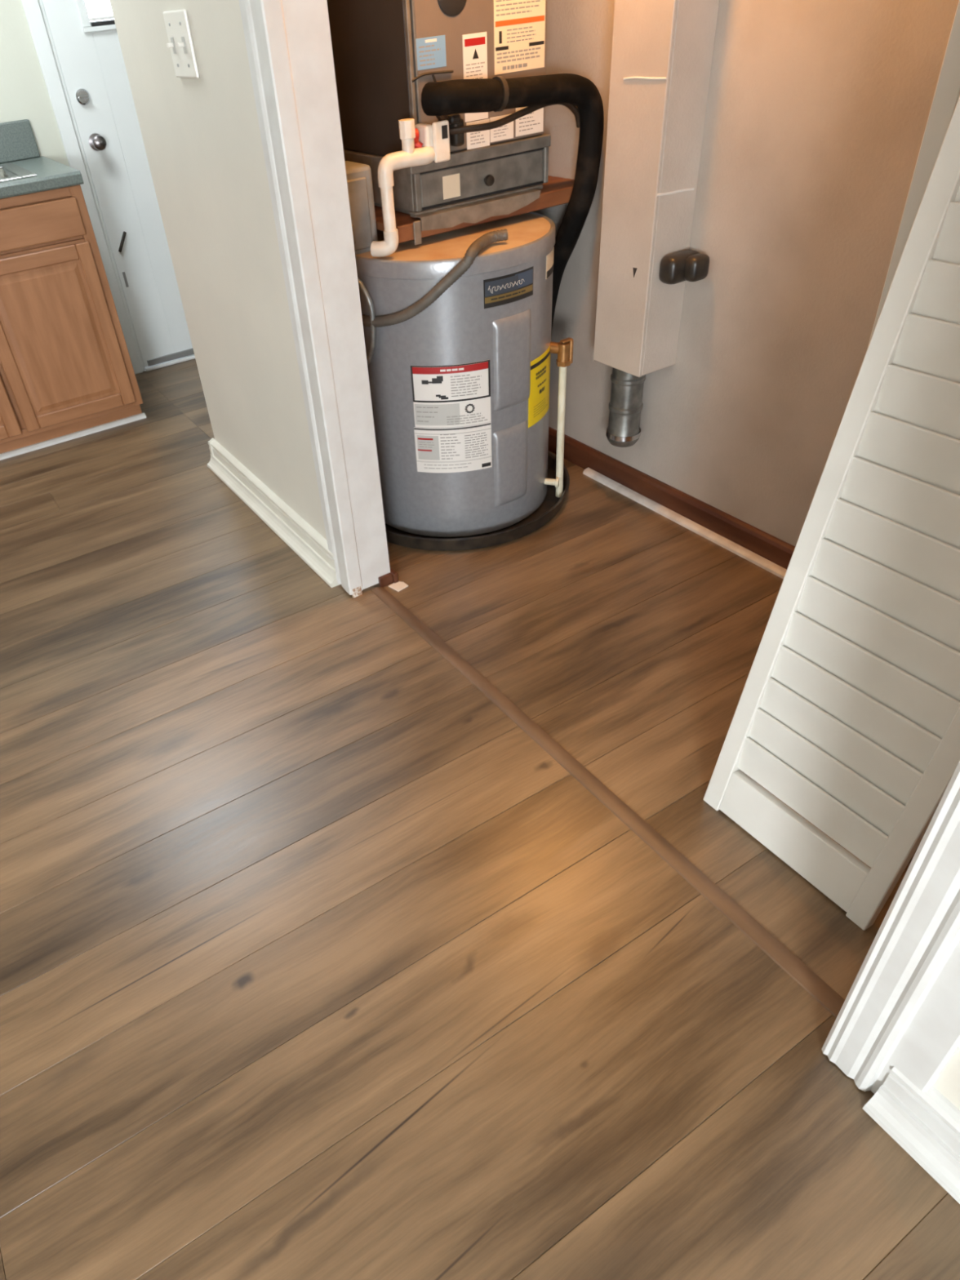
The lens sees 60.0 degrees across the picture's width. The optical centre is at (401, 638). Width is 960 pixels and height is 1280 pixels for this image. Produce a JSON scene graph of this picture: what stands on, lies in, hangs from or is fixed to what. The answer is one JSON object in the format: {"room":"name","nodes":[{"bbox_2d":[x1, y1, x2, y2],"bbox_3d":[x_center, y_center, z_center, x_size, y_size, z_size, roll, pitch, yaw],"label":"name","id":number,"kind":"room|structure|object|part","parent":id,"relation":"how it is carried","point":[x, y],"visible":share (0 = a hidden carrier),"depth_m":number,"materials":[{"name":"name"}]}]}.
{"room":"hallway","nodes":[
{"label":"hallway","id":0,"kind":"room"},
{"bbox_2d":[0,0,69,166],"bbox_3d":[-2.216,-2.118,3.245,6.600,2.600,0.100,-24,41,-21],"label":"wall","id":1,"kind":"structure","parent":0,"point":[24,93],"depth_m":3.48,"materials":[{"name":"paint"}]},
{"bbox_2d":[0,119,39,163],"bbox_3d":[-2.302,-1.850,3.271,1.670,0.142,0.033,-24,41,-21],"label":"backsplash","id":2,"kind":"structure","parent":1,"relation":"attached to","point":[17,140],"depth_m":3.54,"materials":[{"name":"grey laminate"}]},
{"bbox_2d":[21,0,145,374],"bbox_3d":[-1.081,-2.465,3.824,1.045,2.240,0.106,-24,41,-21],"label":"trim","id":3,"kind":"structure","parent":1,"relation":"attached to","point":[34,11],"depth_m":3.67,"materials":[{"name":"paint"}]},
{"bbox_2d":[41,0,194,367],"bbox_3d":[-1.047,-2.413,3.803,0.886,2.140,0.112,-24,41,-21],"label":"door","id":4,"kind":"structure","parent":1,"relation":"in","point":[84,33],"depth_m":3.81,"materials":[{"name":"paint"}]},
{"bbox_3d":[-1.118,-2.940,3.430,0.555,0.565,0.006,-24,41,-21],"label":"pane","id":5,"kind":"part","parent":4,"relation":"part of","materials":[{"name":"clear glass"}]},
{"bbox_3d":[-1.357,-1.761,4.054,0.013,0.070,0.003,-24,41,-21],"label":"edge plate","id":6,"kind":"part","parent":4,"relation":"part of","materials":[{"name":"silver metal"}]},
{"bbox_2d":[144,354,195,371],"bbox_3d":[-0.980,-1.591,4.504,0.895,0.016,0.102,-24,41,-21],"label":"trim","id":7,"kind":"structure","parent":1,"relation":"attached to","point":[148,368],"depth_m":4.36,"materials":[{"name":"white paint"}]},
{"bbox_2d":[109,0,326,539],"bbox_3d":[-0.497,-1.464,2.177,0.120,2.600,1.140,-24,41,-21],"label":"wall","id":8,"kind":"structure","parent":0,"point":[202,138],"depth_m":2.40,"materials":[{"name":"paint"}]},
{"bbox_2d":[162,8,199,78],"bbox_3d":[-0.569,-1.506,2.098,0.028,0.140,0.164,-24,41,-21],"label":"switch plate","id":9,"kind":"object","parent":8,"relation":"attached to","point":[180,44],"visible":1,"depth_m":2.08,"materials":[{"name":"white plastic"}]},
{"bbox_2d":[207,437,341,587],"bbox_3d":[-0.489,-0.479,2.942,0.051,0.112,1.090,-24,41,-21],"label":"baseboard","id":10,"kind":"structure","parent":8,"relation":"attached to","point":[304,540],"depth_m":2.87,"materials":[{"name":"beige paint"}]},
{"bbox_2d":[238,0,390,597],"bbox_3d":[-0.223,-1.047,1.933,0.147,2.200,0.146,-24,41,-21],"label":"trim","id":11,"kind":"structure","parent":8,"relation":"attached to","point":[288,42],"depth_m":1.98,"materials":[{"name":"white paint"}]},
{"bbox_2d":[0,358,959,1279],"bbox_3d":[-0.157,0.771,1.437,6.600,0.050,7.410,-24,41,-21],"label":"floor","id":12,"kind":"structure","parent":0,"point":[316,963],"depth_m":1.64,"materials":[{"name":"brown laminate"}]},
{"bbox_2d":[0,184,142,453],"bbox_3d":[-2.083,-1.223,3.417,1.675,0.962,0.659,-24,41,-21],"label":"base cabinet","id":13,"kind":"object","parent":12,"relation":"on","point":[66,367],"visible":0.96,"depth_m":3.40,"materials":[{"name":"brown wood"}]},
{"bbox_3d":[-1.870,-1.048,3.248,0.388,0.640,0.009,-24,41,-21],"label":"door","id":14,"kind":"part","parent":13,"relation":"part of","materials":[{"name":"brown wood"}]},
{"bbox_3d":[-1.842,-0.805,3.433,0.387,0.056,0.019,-24,41,-21],"label":"door rail","id":15,"kind":"part","parent":13,"relation":"part of","materials":[{"name":"brown wood"}]},
{"bbox_3d":[-1.986,-1.431,2.913,1.630,0.032,0.020,-24,41,-21],"label":"rail","id":16,"kind":"part","parent":13,"relation":"part of","materials":[{"name":"brown wood"}]},
{"bbox_3d":[-1.459,-1.480,3.242,0.369,0.056,0.019,-24,41,-21],"label":"door rail","id":17,"kind":"part","parent":13,"relation":"part of","materials":[{"name":"brown wood"}]},
{"bbox_2d":[0,119,84,199],"bbox_3d":[-2.128,-1.678,3.065,1.685,0.187,0.672,-24,41,-21],"label":"countertop","id":18,"kind":"structure","parent":13,"relation":"on","point":[18,144],"depth_m":3.40,"materials":[{"name":"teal laminate"}]},
{"bbox_2d":[0,162,36,182],"bbox_3d":[-1.885,-1.667,3.215,0.870,0.158,0.490,-24,41,-21],"label":"sink","id":19,"kind":"object","parent":18,"relation":"in","point":[5,175],"visible":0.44,"depth_m":3.28,"materials":[{"name":"silver metal"}]},
{"bbox_3d":[-1.710,-1.736,3.282,0.355,0.155,0.345,-24,41,-21],"label":"bowl","id":20,"kind":"part","parent":19,"relation":"part of","materials":[{"name":"silver metal"}]},
{"bbox_3d":[-1.971,-1.290,3.023,1.630,0.020,0.020,-24,41,-21],"label":"rail","id":21,"kind":"part","parent":13,"relation":"part of","materials":[{"name":"brown wood"}]},
{"bbox_3d":[-1.469,-1.575,3.167,0.480,0.138,0.018,-24,41,-21],"label":"drawer","id":22,"kind":"part","parent":13,"relation":"part of","materials":[{"name":"brown wood"}]},
{"bbox_3d":[-1.431,-1.238,3.428,0.344,0.532,0.007,-24,41,-21],"label":"raised panel","id":23,"kind":"part","parent":13,"relation":"part of","materials":[{"name":"brown wood"}]},
{"bbox_3d":[-1.435,-1.241,3.435,0.370,0.640,0.009,-24,41,-21],"label":"door","id":24,"kind":"part","parent":13,"relation":"part of","materials":[{"name":"brown wood"}]},
{"bbox_3d":[-1.914,-0.761,3.438,1.630,0.033,0.020,-24,41,-21],"label":"rail","id":25,"kind":"part","parent":13,"relation":"part of","materials":[{"name":"brown wood"}]},
{"bbox_3d":[-1.407,-0.999,3.619,0.369,0.056,0.019,-24,41,-21],"label":"door rail","id":26,"kind":"part","parent":13,"relation":"part of","materials":[{"name":"brown wood"}]},
{"bbox_2d":[0,412,146,460],"bbox_3d":[-1.898,-0.715,3.511,1.675,0.020,0.020,-24,41,-21],"label":"strip","id":27,"kind":"object","parent":12,"relation":"on","point":[142,415],"visible":1,"depth_m":3.69,"materials":[{"name":"white paint"}]},
{"bbox_2d":[377,568,398,586],"bbox_3d":[-0.045,-0.186,2.571,0.061,0.036,0.038,-24,41,-21],"label":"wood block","id":28,"kind":"object","parent":12,"relation":"on","point":[392,577],"visible":1,"depth_m":2.56,"materials":[{"name":"brown wood"}]},
{"bbox_2d":[388,581,408,591],"bbox_3d":[-0.010,-0.163,2.561,0.046,0.003,0.044,-30,44,-28],"label":"paper scrap","id":29,"kind":"object","parent":12,"relation":"on","point":[398,586],"visible":1,"depth_m":2.56,"materials":[{"name":"white paper"}]},
{"bbox_2d":[385,450,569,551],"bbox_3d":[0.195,-0.545,2.980,0.804,0.051,0.804,-24,41,-21],"label":"pan","id":30,"kind":"object","parent":12,"relation":"on","point":[551,505],"visible":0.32,"depth_m":2.72,"materials":[{"name":"black plastic"}]},
{"bbox_2d":[355,211,573,537],"bbox_3d":[0.161,-0.871,2.722,0.659,0.865,0.665,-24,41,-21],"label":"water heater","id":31,"kind":"object","parent":30,"relation":"on","point":[460,388],"visible":0.9,"depth_m":2.46,"materials":[{"name":"metal"}]},
{"bbox_2d":[370,118,435,257],"bbox_3d":[0.005,-1.200,2.203,0.227,0.310,0.068,-24,41,-21],"label":"pipe","id":32,"kind":"object","parent":31,"relation":"on","point":[409,157],"visible":0.98,"depth_m":2.16,"materials":[{"name":"white plastic"}]},
{"bbox_2d":[413,120,450,163],"bbox_3d":[0.065,-1.312,2.185,0.102,0.093,0.078,-24,41,-21],"label":"switch","id":33,"kind":"object","parent":32,"relation":"attached to","point":[436,135],"visible":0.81,"depth_m":2.16,"materials":[{"name":"white plastic"}]},
{"bbox_2d":[361,229,507,327],"bbox_3d":[0.031,-0.999,2.319,0.520,0.216,0.204,3,39,11],"label":"hose","id":34,"kind":"object","parent":31,"relation":"on","point":[490,237],"visible":0.82,"depth_m":2.25,"materials":[{"name":"grey rubber"}]},
{"bbox_2d":[416,374,487,425],"bbox_3d":[0.147,-0.707,2.450,0.212,0.149,0.018,-3,38,4],"label":"print","id":35,"kind":"object","parent":31,"relation":"on","point":[441,399],"depth_m":2.45,"materials":[{"name":"grey paper"}]},
{"bbox_2d":[440,368,463,371],"bbox_3d":[0.145,-0.775,2.385,0.068,0.006,0.002,-3,38,3],"label":"print","id":36,"kind":"object","parent":31,"relation":"on","point":[441,369],"depth_m":2.38,"materials":[{"name":"white"}]},
{"bbox_3d":[0.123,-1.210,2.459,0.629,0.003,0.629,-24,41,-21],"label":"lid","id":37,"kind":"part","parent":31,"relation":"part of","materials":[{"name":"metal"}]},
{"bbox_2d":[417,428,490,468],"bbox_3d":[0.160,-0.582,2.550,0.232,0.116,0.022,-3,38,4],"label":"print","id":38,"kind":"object","parent":31,"relation":"attached to","point":[437,448],"depth_m":2.54,"materials":[{"name":"grey paper"}]},
{"bbox_3d":[0.301,-0.975,2.298,0.173,0.076,0.013,-24,42,-22],"label":"name plate","id":39,"kind":"part","parent":31,"relation":"part of","materials":[{"name":"black"}]},
{"bbox_2d":[491,289,525,300],"bbox_3d":[0.299,-0.957,2.303,0.118,0.004,0.006,-24,41,-21],"label":"print","id":40,"kind":"object","parent":31,"relation":"on","point":[504,295],"depth_m":2.30,"materials":[{"name":"black"}]},
{"bbox_3d":[0.350,-0.549,2.626,0.132,0.261,0.019,-24,41,-21],"label":"access panel","id":41,"kind":"part","parent":31,"relation":"part of","materials":[{"name":"metal"}]},
{"bbox_3d":[0.329,-0.811,2.425,0.139,0.268,0.018,-25,42,-23],"label":"access panel","id":42,"kind":"part","parent":31,"relation":"part of","materials":[{"name":"metal"}]},
{"bbox_2d":[533,365,546,417],"bbox_3d":[0.437,-0.777,2.585,0.005,0.137,0.108,17,44,27],"label":"print","id":43,"kind":"object","parent":31,"relation":"attached to","point":[540,372],"depth_m":2.57,"materials":[{"name":"black"}]},
{"bbox_3d":[0.511,-0.892,2.573,0.040,0.077,0.024,-24,41,-21],"label":"lever","id":44,"kind":"part","parent":31,"relation":"part of","materials":[{"name":"gold metal"}]},
{"bbox_2d":[370,586,844,1017],"bbox_3d":[0.347,0.248,1.989,0.040,0.006,1.645,-24,41,-21],"label":"threshold strip","id":45,"kind":"object","parent":12,"relation":"on","point":[800,972],"visible":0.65,"depth_m":1.76,"materials":[{"name":"brown wood"}]},
{"bbox_2d":[582,467,786,578],"bbox_3d":[1.177,-0.140,2.361,0.026,0.017,1.935,-24,41,-21],"label":"strip","id":46,"kind":"object","parent":12,"relation":"on","point":[723,542],"visible":0.54,"depth_m":2.68,"materials":[{"name":"white plastic"}]},
{"bbox_2d":[866,0,959,349],"bbox_3d":[0.964,-0.604,1.288,0.028,2.100,0.390,-24,41,-21],"label":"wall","id":47,"kind":"structure","parent":12,"relation":"on","point":[947,93],"depth_m":1.32,"materials":[{"name":"paint"}]},
{"bbox_2d":[533,0,959,546],"bbox_3d":[1.705,-0.659,0.851,0.120,2.600,6.070,-24,41,-21],"label":"wall","id":48,"kind":"structure","parent":0,"point":[817,113],"depth_m":2.12,"materials":[{"name":"paint"}]},
{"bbox_2d":[373,175,574,243],"bbox_3d":[0.076,-1.448,2.696,0.703,0.042,0.815,-24,41,-21],"label":"shelf","id":49,"kind":"object","parent":48,"relation":"attached to","point":[557,191],"visible":0.12,"depth_m":2.45,"materials":[{"name":"brown wood"}]},
{"bbox_2d":[326,0,551,244],"bbox_3d":[0.020,-1.941,2.198,0.517,1.465,0.677,-24,41,-21],"label":"furnace","id":50,"kind":"object","parent":49,"relation":"on","point":[379,46],"visible":0.85,"depth_m":2.29,"materials":[{"name":"metal"}]},
{"bbox_2d":[418,44,440,66],"bbox_3d":[0.073,-1.509,2.137,0.066,0.042,0.001,-24,41,-21],"label":"print","id":51,"kind":"object","parent":50,"relation":"attached to","point":[428,55],"depth_m":2.14},
{"bbox_2d":[411,70,453,128],"bbox_3d":[0.089,-1.409,2.206,0.128,0.173,0.022,-22,41,-20],"label":"wire","id":52,"kind":"object","parent":50,"relation":"attached to","point":[414,79],"visible":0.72,"depth_m":2.16,"materials":[{"name":"black"}]},
{"bbox_2d":[447,113,464,146],"bbox_3d":[0.144,-1.383,2.248,0.052,0.078,0.044,-24,41,-21],"label":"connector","id":53,"kind":"object","parent":50,"relation":"attached to","point":[455,120],"visible":0.78,"depth_m":2.24,"materials":[{"name":"black plastic"}]},
{"bbox_2d":[466,62,484,79],"bbox_3d":[0.199,-1.517,2.224,0.061,0.052,0.001,-24,41,-21],"label":"print","id":54,"kind":"object","parent":50,"relation":"attached to","point":[474,70],"depth_m":2.22,"materials":[{"name":"grey paper"}]},
{"bbox_2d":[470,132,484,144],"bbox_3d":[0.213,-1.410,2.311,0.052,0.043,0.001,-24,41,-21],"label":"print","id":55,"kind":"object","parent":50,"relation":"on","point":[476,138],"depth_m":2.32,"materials":[{"name":"grey paper"}]},
{"bbox_3d":[0.183,-1.888,1.961,0.426,1.245,0.012,-24,41,-21],"label":"panel","id":56,"kind":"part","parent":50,"relation":"part of","materials":[{"name":"metal"}]},
{"bbox_3d":[0.234,-1.332,2.389,0.430,0.083,0.012,-24,41,-21],"label":"drawer","id":57,"kind":"part","parent":50,"relation":"part of","materials":[{"name":"metal"}]},
{"bbox_3d":[0.249,-1.320,2.381,0.030,0.030,0.030,-24,41,-21],"label":"knob","id":58,"kind":"part","parent":50,"relation":"part of","materials":[{"name":"black plastic"}]},
{"bbox_2d":[493,124,506,137],"bbox_3d":[0.283,-1.444,2.338,0.056,0.039,0.001,-24,41,-21],"label":"print","id":59,"kind":"object","parent":50,"relation":"on","point":[500,131],"depth_m":2.34,"materials":[{"name":"grey paper"}]},
{"bbox_2d":[421,73,604,337],"bbox_3d":[0.306,-1.153,2.559,0.585,1.012,0.273,-24,41,-21],"label":"insulated pipe","id":60,"kind":"object","parent":50,"relation":"attached to","point":[440,100],"visible":0.83,"depth_m":2.25,"materials":[{"name":"plastic"}]},
{"bbox_2d":[448,102,580,135],"bbox_3d":[0.316,-1.429,2.284,0.452,0.084,0.066,-17,39,-14],"label":"wire","id":61,"kind":"object","parent":60,"relation":"attached to","point":[488,126],"visible":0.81,"depth_m":2.25,"materials":[{"name":"black metal"}]},
{"bbox_2d":[496,0,540,70],"bbox_3d":[0.313,-1.668,2.203,0.152,0.242,0.001,-24,41,-21],"label":"print","id":62,"kind":"object","parent":50,"relation":"attached to","point":[517,21],"depth_m":2.23,"materials":[{"name":"grey paper"}]},
{"bbox_2d":[519,112,539,131],"bbox_3d":[0.366,-1.489,2.369,0.075,0.050,0.001,-24,41,-21],"label":"print","id":63,"kind":"object","parent":50,"relation":"on","point":[531,122],"depth_m":2.37,"materials":[{"name":"grey paper"}]},
{"bbox_2d":[605,367,645,447],"bbox_3d":[0.723,-0.764,2.662,0.112,0.299,0.112,-24,41,-21],"label":"duct","id":64,"kind":"object","parent":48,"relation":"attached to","point":[625,406],"visible":0.87,"depth_m":2.64,"materials":[{"name":"silver metal"}]},
{"bbox_2d":[593,0,719,377],"bbox_3d":[0.631,-1.686,1.914,0.154,2.118,0.207,-24,41,-21],"label":"chase","id":65,"kind":"object","parent":48,"relation":"attached to","point":[662,51],"visible":1,"depth_m":2.19,"materials":[{"name":"paint"}]},
{"bbox_3d":[0.573,-1.662,1.891,0.012,2.118,0.202,-24,41,-21],"label":"panel","id":66,"kind":"part","parent":65,"relation":"part of","materials":[{"name":"paint"}]},
{"bbox_3d":[0.686,-1.644,1.852,0.138,2.116,0.012,-24,41,-21],"label":"panel","id":67,"kind":"part","parent":65,"relation":"part of","materials":[{"name":"paint"}]},
{"bbox_2d":[659,249,709,284],"bbox_3d":[0.782,-1.022,2.282,0.118,0.074,0.098,-24,41,-21],"label":"box","id":68,"kind":"object","parent":65,"relation":"attached to","point":[690,265],"visible":1,"depth_m":2.26,"materials":[{"name":"black plastic"}]},
{"bbox_2d":[548,426,795,568],"bbox_3d":[0.967,-0.392,2.654,0.020,0.086,2.850,-24,41,-21],"label":"baseboard","id":69,"kind":"structure","parent":48,"relation":"attached to","point":[769,547],"depth_m":2.71,"materials":[{"name":"brown wood"}]},
{"bbox_2d":[933,1047,959,1110],"bbox_3d":[1.513,0.446,-0.530,0.120,2.600,3.250,-24,41,-21],"label":"wall","id":70,"kind":"structure","parent":0,"point":[948,1083],"depth_m":1.19,"materials":[{"name":"paint"}]},
{"bbox_2d":[703,96,959,930],"bbox_3d":[0.848,-0.433,1.118,0.406,2.070,0.390,-24,41,-21],"label":"door","id":71,"kind":"structure","parent":70,"relation":"in","point":[847,712],"depth_m":1.40,"materials":[{"name":"paint"}]},
{"bbox_3d":[0.777,0.399,1.653,0.022,0.106,0.310,-15,38,-28],"label":"rail","id":72,"kind":"part","parent":71,"relation":"part of","materials":[{"name":"paint"}]},
{"bbox_2d":[821,760,959,1097],"bbox_3d":[0.704,-0.166,0.681,0.149,2.196,0.144,-24,41,-21],"label":"trim","id":73,"kind":"structure","parent":70,"relation":"attached to","point":[900,1010],"depth_m":1.15,"materials":[{"name":"white paint"}]},
{"bbox_2d":[862,1066,959,1204],"bbox_3d":[1.566,1.473,0.175,0.051,0.112,3.168,-24,41,-21],"label":"baseboard","id":74,"kind":"structure","parent":70,"relation":"attached to","point":[926,1126],"depth_m":1.23,"materials":[{"name":"white paint"}]},
{"bbox_3d":[-0.305,-1.925,2.738,0.965,2.600,0.100,-24,41,-21],"label":"wall","id":75,"kind":"structure","parent":0,"visible":0},
{"bbox_2d":[207,439,214,456],"bbox_3d":[-0.302,-0.960,3.530,1.110,0.112,0.051,-24,41,-21],"label":"baseboard","id":76,"kind":"structure","parent":75,"relation":"attached to","point":[211,441],"depth_m":3.30,"materials":[{"name":"beige paint"}]},
{"bbox_3d":[-0.418,-1.463,2.165,0.007,2.600,1.040,-24,41,-21],"label":"wall","id":77,"kind":"structure","parent":0,"visible":0},
{"bbox_2d":[344,160,377,254],"bbox_3d":[-0.204,-1.178,2.301,0.240,0.226,0.153,-24,41,-21],"label":"box","id":78,"kind":"object","parent":77,"relation":"attached to","point":[358,175],"visible":0.28,"depth_m":2.27,"materials":[{"name":"grey paint"}]},
{"bbox_3d":[-0.165,-1.148,2.260,0.177,0.177,0.008,-24,41,-21],"label":"door","id":79,"kind":"part","parent":78,"relation":"part of","materials":[{"name":"grey paint"}]},
{"bbox_2d":[357,277,376,365],"bbox_3d":[-0.138,-0.959,2.441,0.065,0.319,0.245,-20,40,-17],"label":"loop","id":80,"kind":"object","parent":78,"relation":"attached to","point":[371,310],"visible":0.46,"depth_m":2.34,"materials":[{"name":"grey metal"}]}
]}

